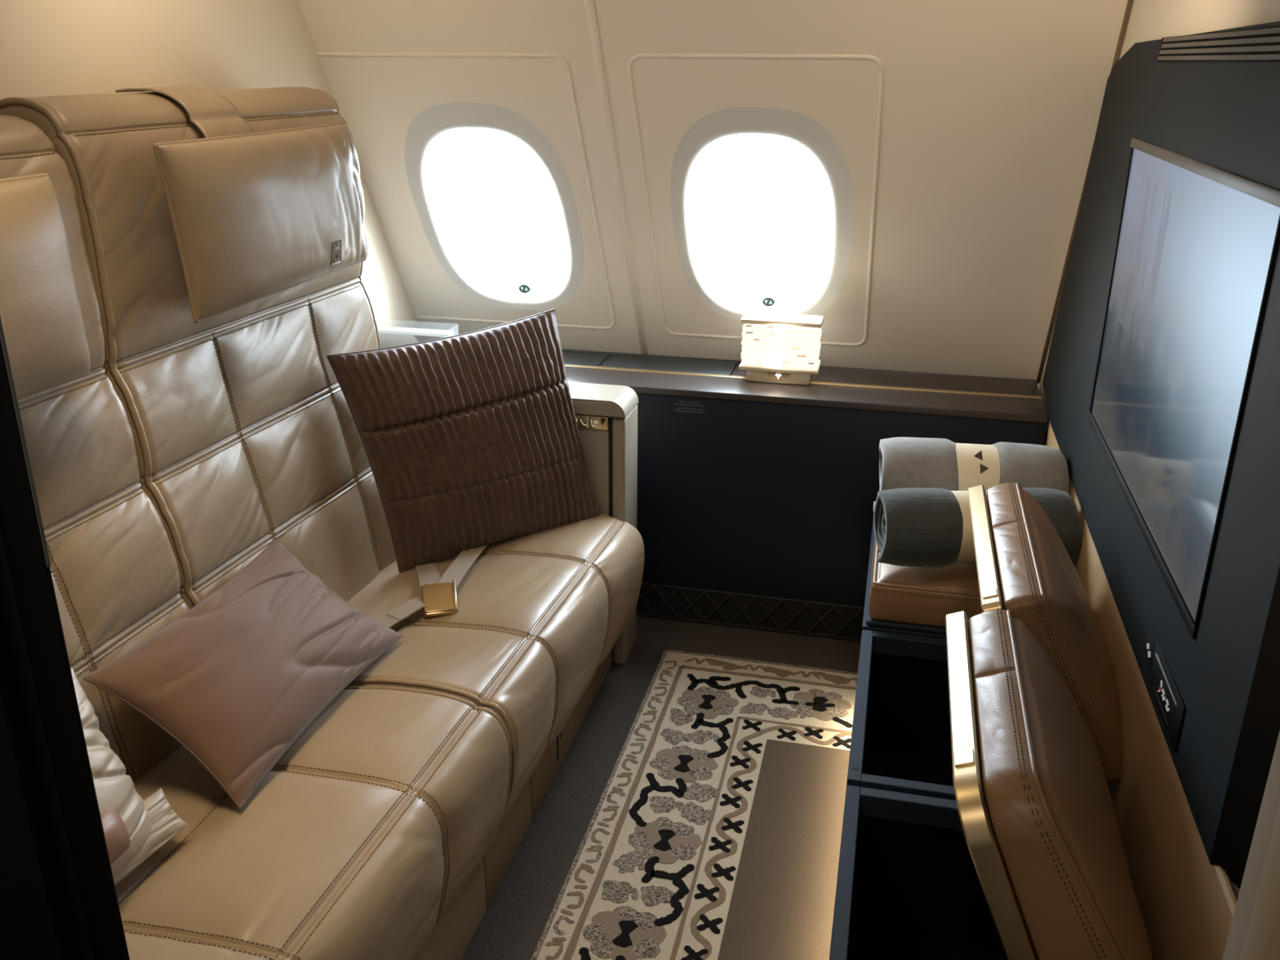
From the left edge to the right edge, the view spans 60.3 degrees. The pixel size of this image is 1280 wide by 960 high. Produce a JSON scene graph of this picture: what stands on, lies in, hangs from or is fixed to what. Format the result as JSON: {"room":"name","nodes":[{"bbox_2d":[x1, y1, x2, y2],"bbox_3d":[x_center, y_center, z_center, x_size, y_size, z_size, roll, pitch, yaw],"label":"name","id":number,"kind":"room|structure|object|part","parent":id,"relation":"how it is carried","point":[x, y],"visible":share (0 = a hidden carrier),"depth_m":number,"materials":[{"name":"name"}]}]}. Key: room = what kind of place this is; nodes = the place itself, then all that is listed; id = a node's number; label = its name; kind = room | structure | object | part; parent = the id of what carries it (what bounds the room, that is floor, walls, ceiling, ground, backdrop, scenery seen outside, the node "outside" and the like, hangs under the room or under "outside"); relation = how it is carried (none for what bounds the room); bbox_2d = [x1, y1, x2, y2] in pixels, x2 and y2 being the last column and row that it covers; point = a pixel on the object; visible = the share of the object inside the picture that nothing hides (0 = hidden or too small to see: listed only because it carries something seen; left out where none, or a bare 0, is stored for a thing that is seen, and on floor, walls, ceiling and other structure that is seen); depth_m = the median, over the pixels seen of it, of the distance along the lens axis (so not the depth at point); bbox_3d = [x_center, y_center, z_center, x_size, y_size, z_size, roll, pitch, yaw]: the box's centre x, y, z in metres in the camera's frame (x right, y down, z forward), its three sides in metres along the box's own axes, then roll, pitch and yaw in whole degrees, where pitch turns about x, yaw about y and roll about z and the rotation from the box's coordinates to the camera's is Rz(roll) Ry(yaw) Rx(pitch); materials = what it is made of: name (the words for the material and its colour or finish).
{"room":"aircraft cabin","nodes":[
{"label":"aircraft cabin","id":0,"kind":"room"},
{"bbox_2d":[0,0,420,328],"bbox_3d":[-1.049,-0.271,2.092,0.060,2.100,2.910,5,21,12],"label":"wall","id":1,"kind":"structure","parent":0,"point":[48,47],"depth_m":2.21,"materials":[{"name":"beige plastic"}]},
{"bbox_2d":[0,315,129,959],"bbox_3d":[-0.834,0.214,0.826,0.982,2.100,0.030,5,21,12],"label":"door","id":2,"kind":"structure","parent":1,"relation":"in","point":[59,899],"depth_m":0.70,"materials":[{"name":"black paint"}]},
{"bbox_2d":[461,614,861,959],"bbox_3d":[0.017,1.043,1.684,2.900,0.050,4.350,5,21,12],"label":"floor","id":3,"kind":"structure","parent":0,"point":[512,926],"depth_m":2.61,"materials":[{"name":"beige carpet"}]},
{"bbox_2d":[0,86,644,959],"bbox_3d":[-0.615,0.065,2.065,0.918,1.495,2.025,5,21,12],"label":"sofa","id":4,"kind":"object","parent":3,"relation":"on","point":[181,267],"visible":0.8,"depth_m":1.92,"materials":[{"name":"beige leather"}]},
{"bbox_3d":[-1.017,0.094,1.547,0.360,1.123,0.801,5,21,12],"label":"backrest","id":5,"kind":"part","parent":4,"relation":"part of","materials":[{"name":"beige leather"}]},
{"bbox_2d":[70,667,187,884],"bbox_3d":[-0.836,0.483,1.425,0.205,0.233,0.546,6,22,15],"label":"cushion","id":6,"kind":"object","parent":4,"relation":"on","point":[134,828],"visible":0.33,"depth_m":1.57,"materials":[{"name":"beige fabric"}]},
{"bbox_2d":[100,808,130,865],"bbox_3d":[-0.757,0.513,1.466,0.069,0.092,0.202,7,22,17],"label":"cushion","id":7,"kind":"object","parent":6,"relation":"on","point":[116,823],"depth_m":1.52,"materials":[{"name":"fabric"}]},
{"bbox_3d":[-0.790,-0.199,2.285,0.362,1.146,0.840,5,21,12],"label":"backrest","id":8,"kind":"part","parent":4,"relation":"part of","materials":[{"name":"beige leather"}]},
{"bbox_2d":[83,538,403,808],"bbox_3d":[-0.665,0.303,1.944,0.262,0.208,0.560,5,21,12],"label":"cushion","id":9,"kind":"object","parent":4,"relation":"on","point":[237,677],"visible":1,"depth_m":1.84,"materials":[{"name":"fabric"}]},
{"bbox_2d":[115,688,509,959],"bbox_3d":[-0.655,0.684,1.716,0.645,0.334,0.908,5,21,12],"label":"seat cushion","id":10,"kind":"object","parent":4,"relation":"on","point":[368,837],"depth_m":1.71,"materials":[{"name":"beige leather"}]},
{"bbox_3d":[-0.508,0.860,1.726,0.228,0.254,0.872,5,21,12],"label":"panel","id":11,"kind":"part","parent":4,"relation":"part of","materials":[{"name":"leather"}]},
{"bbox_3d":[-0.396,0.245,2.361,0.006,0.031,0.088,-4,21,-11],"label":"buckle rail","id":12,"kind":"part","parent":4,"relation":"part of","materials":[{"name":"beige metal"}]},
{"bbox_2d":[326,308,600,573],"bbox_3d":[-0.386,-0.096,2.609,0.647,0.547,0.179,-13,24,-31],"label":"cushion","id":13,"kind":"object","parent":4,"relation":"on","point":[470,440],"visible":0.99,"depth_m":2.54,"materials":[{"name":"brown fabric"}]},
{"bbox_2d":[346,513,644,821],"bbox_3d":[-0.403,0.370,2.545,0.646,0.335,0.908,5,21,12],"label":"seat cushion","id":14,"kind":"object","parent":4,"relation":"on","point":[531,620],"depth_m":2.36,"materials":[{"name":"beige leather"}]},
{"bbox_3d":[-0.375,0.660,2.251,0.228,0.254,0.270,5,21,12],"label":"panel","id":15,"kind":"part","parent":4,"relation":"part of","materials":[{"name":"leather"}]},
{"bbox_3d":[-0.266,0.496,2.684,0.228,0.254,0.671,5,21,12],"label":"panel","id":16,"kind":"part","parent":4,"relation":"part of","materials":[{"name":"leather"}]},
{"bbox_3d":[-0.186,-0.152,2.804,0.218,0.034,0.006,5,21,12],"label":"control panel","id":17,"kind":"part","parent":4,"relation":"part of","materials":[{"name":"gold metal"}]},
{"bbox_3d":[-0.400,0.122,3.040,0.750,0.697,0.137,5,21,12],"label":"armrest","id":18,"kind":"part","parent":4,"relation":"part of","materials":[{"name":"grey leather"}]},
{"bbox_3d":[-0.040,0.151,2.958,0.034,0.705,0.147,5,21,12],"label":"post","id":19,"kind":"part","parent":4,"relation":"part of","materials":[{"name":"beige plastic"}]},
{"bbox_2d":[530,648,857,959],"bbox_3d":[0.169,0.797,2.242,0.609,0.013,1.705,5,21,12],"label":"rug","id":20,"kind":"object","parent":3,"relation":"on","point":[713,832],"visible":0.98,"depth_m":2.37,"materials":[{"name":"beige fabric"}]},
{"bbox_2d":[561,348,1048,641],"bbox_3d":[0.174,0.026,3.283,1.855,0.712,0.356,5,21,12],"label":"console","id":21,"kind":"object","parent":3,"relation":"on","point":[755,506],"visible":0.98,"depth_m":3.07,"materials":[{"name":"black laminate"}]},
{"bbox_3d":[-0.408,-0.378,3.360,0.615,0.014,0.143,5,21,12],"label":"lid","id":22,"kind":"part","parent":21,"relation":"part of","materials":[{"name":"grey stone"}]},
{"bbox_3d":[0.083,-0.333,3.253,0.387,0.014,0.143,5,21,12],"label":"lid","id":23,"kind":"part","parent":21,"relation":"part of","materials":[{"name":"grey stone"}]},
{"bbox_2d":[636,582,864,641],"bbox_3d":[0.499,0.397,3.152,1.100,0.108,0.010,5,21,12],"label":"grille","id":24,"kind":"object","parent":21,"relation":"attached to","point":[839,618],"depth_m":3.19,"materials":[{"name":"black metal"}]},
{"bbox_2d":[738,311,824,385],"bbox_3d":[0.392,-0.364,3.062,0.220,0.178,0.100,5,21,12],"label":"table lamp","id":25,"kind":"object","parent":21,"relation":"on","point":[777,348],"visible":1,"depth_m":3.02,"materials":[{"name":"beige metal"}]},
{"bbox_3d":[-0.645,-0.387,3.181,0.233,0.125,0.078,5,21,12],"label":"brochure holder","id":26,"kind":"object","parent":21,"relation":"on","visible":0},
{"bbox_2d":[377,326,453,348],"bbox_3d":[-0.645,-0.380,3.183,0.223,0.104,0.054,5,21,12],"label":"brochure","id":27,"kind":"object","parent":26,"relation":"in","point":[389,336],"visible":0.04,"depth_m":3.16,"materials":[{"name":"white paper"}]},
{"bbox_2d":[862,488,982,639],"bbox_3d":[0.721,0.368,2.600,0.383,0.565,0.632,5,21,12],"label":"storage bench","id":28,"kind":"object","parent":3,"relation":"on","point":[915,601],"visible":0.18,"depth_m":2.27,"materials":[{"name":"brown leather"}]},
{"bbox_3d":[0.719,0.206,2.538,0.365,0.010,0.625,5,21,12],"label":"lid frame","id":29,"kind":"part","parent":28,"relation":"part of","materials":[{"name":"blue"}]},
{"bbox_2d":[868,538,982,627],"bbox_3d":[0.719,0.152,2.517,0.361,0.102,0.621,5,21,12],"label":"cushion","id":30,"kind":"object","parent":28,"relation":"on","point":[900,596],"depth_m":2.27,"materials":[{"name":"beige leather"}]},
{"bbox_2d":[873,436,1068,511],"bbox_3d":[0.738,0.007,2.488,0.403,0.193,0.204,3,21,8],"label":"rolled blanket","id":31,"kind":"object","parent":28,"relation":"on","point":[904,462],"visible":0.7,"depth_m":2.41,"materials":[{"name":"grey fabric"}]},
{"bbox_2d":[873,487,1081,566],"bbox_3d":[0.686,0.097,2.277,0.394,0.160,0.176,0,21,-1],"label":"rolled blanket","id":32,"kind":"object","parent":28,"relation":"on","point":[913,526],"visible":0.54,"depth_m":2.21,"materials":[{"name":"grey fabric"}]},
{"bbox_2d":[846,482,1124,800],"bbox_3d":[0.607,0.460,2.015,0.427,0.810,0.524,5,21,12],"label":"storage bench","id":33,"kind":"object","parent":3,"relation":"on","point":[900,742],"visible":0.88,"depth_m":1.89,"materials":[{"name":"brown leather"}]},
{"bbox_3d":[0.645,0.258,1.929,0.152,0.338,0.516,5,21,12],"label":"lid frame","id":34,"kind":"part","parent":33,"relation":"part of","materials":[{"name":"gold metal"}]},
{"bbox_2d":[986,482,1124,782],"bbox_3d":[0.710,0.248,1.909,0.220,0.334,0.512,5,21,12],"label":"cushion","id":35,"kind":"object","parent":33,"relation":"on","point":[1033,575],"depth_m":1.71,"materials":[{"name":"beige leather"}]},
{"bbox_2d":[829,608,1152,959],"bbox_3d":[0.462,0.646,1.529,0.383,0.807,0.528,5,21,12],"label":"storage bench","id":36,"kind":"object","parent":3,"relation":"on","point":[1028,860],"visible":1,"depth_m":1.38,"materials":[{"name":"brown leather"}]},
{"bbox_3d":[0.477,0.433,1.471,0.157,0.334,0.472,5,21,12],"label":"lid frame","id":37,"kind":"part","parent":36,"relation":"part of","materials":[{"name":"gold metal"}]},
{"bbox_2d":[968,609,1152,959],"bbox_3d":[0.540,0.422,1.451,0.221,0.330,0.468,5,21,12],"label":"cushion","id":38,"kind":"object","parent":36,"relation":"on","point":[1046,851],"depth_m":1.26,"materials":[{"name":"beige leather"}]},
{"bbox_2d":[1222,730,1279,959],"bbox_3d":[0.572,0.281,0.676,0.365,2.100,0.100,5,21,12],"label":"wall edge","id":39,"kind":"structure","parent":3,"relation":"on","point":[1254,934],"depth_m":0.71,"materials":[{"name":"brown"}]},
{"bbox_2d":[297,0,1133,381],"bbox_3d":[0.139,-0.872,2.684,1.895,1.417,0.863,5,21,12],"label":"wall","id":40,"kind":"structure","parent":0,"point":[991,108],"depth_m":2.68,"materials":[{"name":"beige plastic"}]},
{"bbox_2d":[317,52,615,329],"bbox_3d":[-0.437,-0.758,3.029,0.654,0.774,0.474,5,21,12],"label":"trim","id":41,"kind":"structure","parent":40,"relation":"attached to","point":[562,59],"depth_m":2.74,"materials":[{"name":"beige plastic"}]},
{"bbox_2d":[404,102,584,310],"bbox_3d":[-0.381,-0.817,3.120,0.536,0.713,0.561,5,21,12],"label":"window","id":42,"kind":"structure","parent":40,"relation":"in","point":[490,281],"depth_m":3.13,"materials":[{"name":"grey plastic"}]},
{"bbox_3d":[-0.369,-0.835,3.167,0.536,0.713,0.457,5,21,12],"label":"frame","id":43,"kind":"part","parent":42,"relation":"part of","materials":[{"name":"beige"}]},
{"bbox_2d":[584,0,648,354],"bbox_3d":[-0.078,-0.889,2.734,0.024,1.390,0.850,5,21,12],"label":"trim","id":44,"kind":"structure","parent":40,"relation":"attached to","point":[590,6],"depth_m":2.83,"materials":[{"name":"beige plastic"}]},
{"bbox_2d":[627,53,884,346],"bbox_3d":[0.308,-0.689,2.868,0.596,0.780,0.478,5,21,12],"label":"trim","id":45,"kind":"structure","parent":40,"relation":"attached to","point":[635,57],"depth_m":2.69,"materials":[{"name":"beige plastic"}]},
{"bbox_2d":[670,106,852,320],"bbox_3d":[0.332,-0.752,2.964,0.536,0.713,0.561,5,21,12],"label":"window","id":46,"kind":"structure","parent":40,"relation":"in","point":[729,294],"depth_m":2.94,"materials":[{"name":"grey plastic"}]},
{"bbox_3d":[0.344,-0.770,3.011,0.536,0.713,0.457,5,21,12],"label":"frame","id":47,"kind":"part","parent":46,"relation":"part of","materials":[{"name":"beige plastic"}]},
{"bbox_2d":[1039,0,1279,445],"bbox_3d":[0.928,-0.242,2.053,0.060,2.100,2.090,5,21,12],"label":"wall","id":48,"kind":"structure","parent":0,"point":[1148,20],"depth_m":1.78,"materials":[{"name":"beige plastic"}]},
{"bbox_2d":[1035,0,1133,383],"bbox_3d":[1.036,-0.784,2.493,0.010,1.404,0.860,5,21,12],"label":"trim","id":49,"kind":"structure","parent":48,"relation":"attached to","point":[1129,4],"depth_m":2.75,"materials":[{"name":"brown plastic"}]},
{"bbox_2d":[1045,422,1237,959],"bbox_3d":[0.809,0.523,1.995,0.012,0.710,2.040,5,21,12],"label":"wall panel","id":50,"kind":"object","parent":48,"relation":"attached to","point":[1187,904],"depth_m":1.50,"materials":[{"name":"brown"}]},
{"bbox_2d":[1042,21,1279,888],"bbox_3d":[0.914,-0.266,1.836,0.160,0.900,2.145,5,21,12],"label":"panel","id":51,"kind":"object","parent":48,"relation":"attached to","point":[1212,98],"visible":1,"depth_m":1.40,"materials":[{"name":"black plastic"}]},
{"bbox_2d":[1144,632,1155,667],"bbox_3d":[0.735,0.247,1.585,0.003,0.034,0.052,5,21,12],"label":"socket","id":52,"kind":"object","parent":51,"relation":"attached to","point":[1149,646],"depth_m":1.59,"materials":[{"name":"black"}]},
{"bbox_3d":[0.708,0.289,1.483,0.004,0.068,0.175,5,21,12],"label":"control panel","id":53,"kind":"part","parent":51,"relation":"part of","materials":[{"name":"black plastic"}]},
{"bbox_2d":[1087,137,1279,639],"bbox_3d":[0.808,-0.217,1.710,0.014,0.544,0.943,5,21,12],"label":"television","id":54,"kind":"object","parent":51,"relation":"attached to","point":[1197,242],"visible":0.81,"depth_m":1.56,"materials":[{"name":"black glass"}]},
{"bbox_2d":[1157,26,1279,62],"bbox_3d":[0.771,-0.558,1.418,0.009,0.038,1.020,5,21,12],"label":"air vent","id":55,"kind":"object","parent":51,"relation":"attached to","point":[1246,43],"depth_m":1.47,"materials":[{"name":"grey metal"}]},
{"bbox_3d":[0.696,0.064,0.966,0.155,0.900,0.234,5,21,12],"label":"panel","id":56,"kind":"part","parent":51,"relation":"part of","materials":[{"name":"black plastic"}]},
{"bbox_2d":[1231,881,1239,897],"bbox_3d":[1.044,0.183,0.940,0.835,2.100,0.255,5,21,12],"label":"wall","id":57,"kind":"structure","parent":0,"point":[1236,888],"depth_m":1.23,"materials":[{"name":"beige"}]}
]}

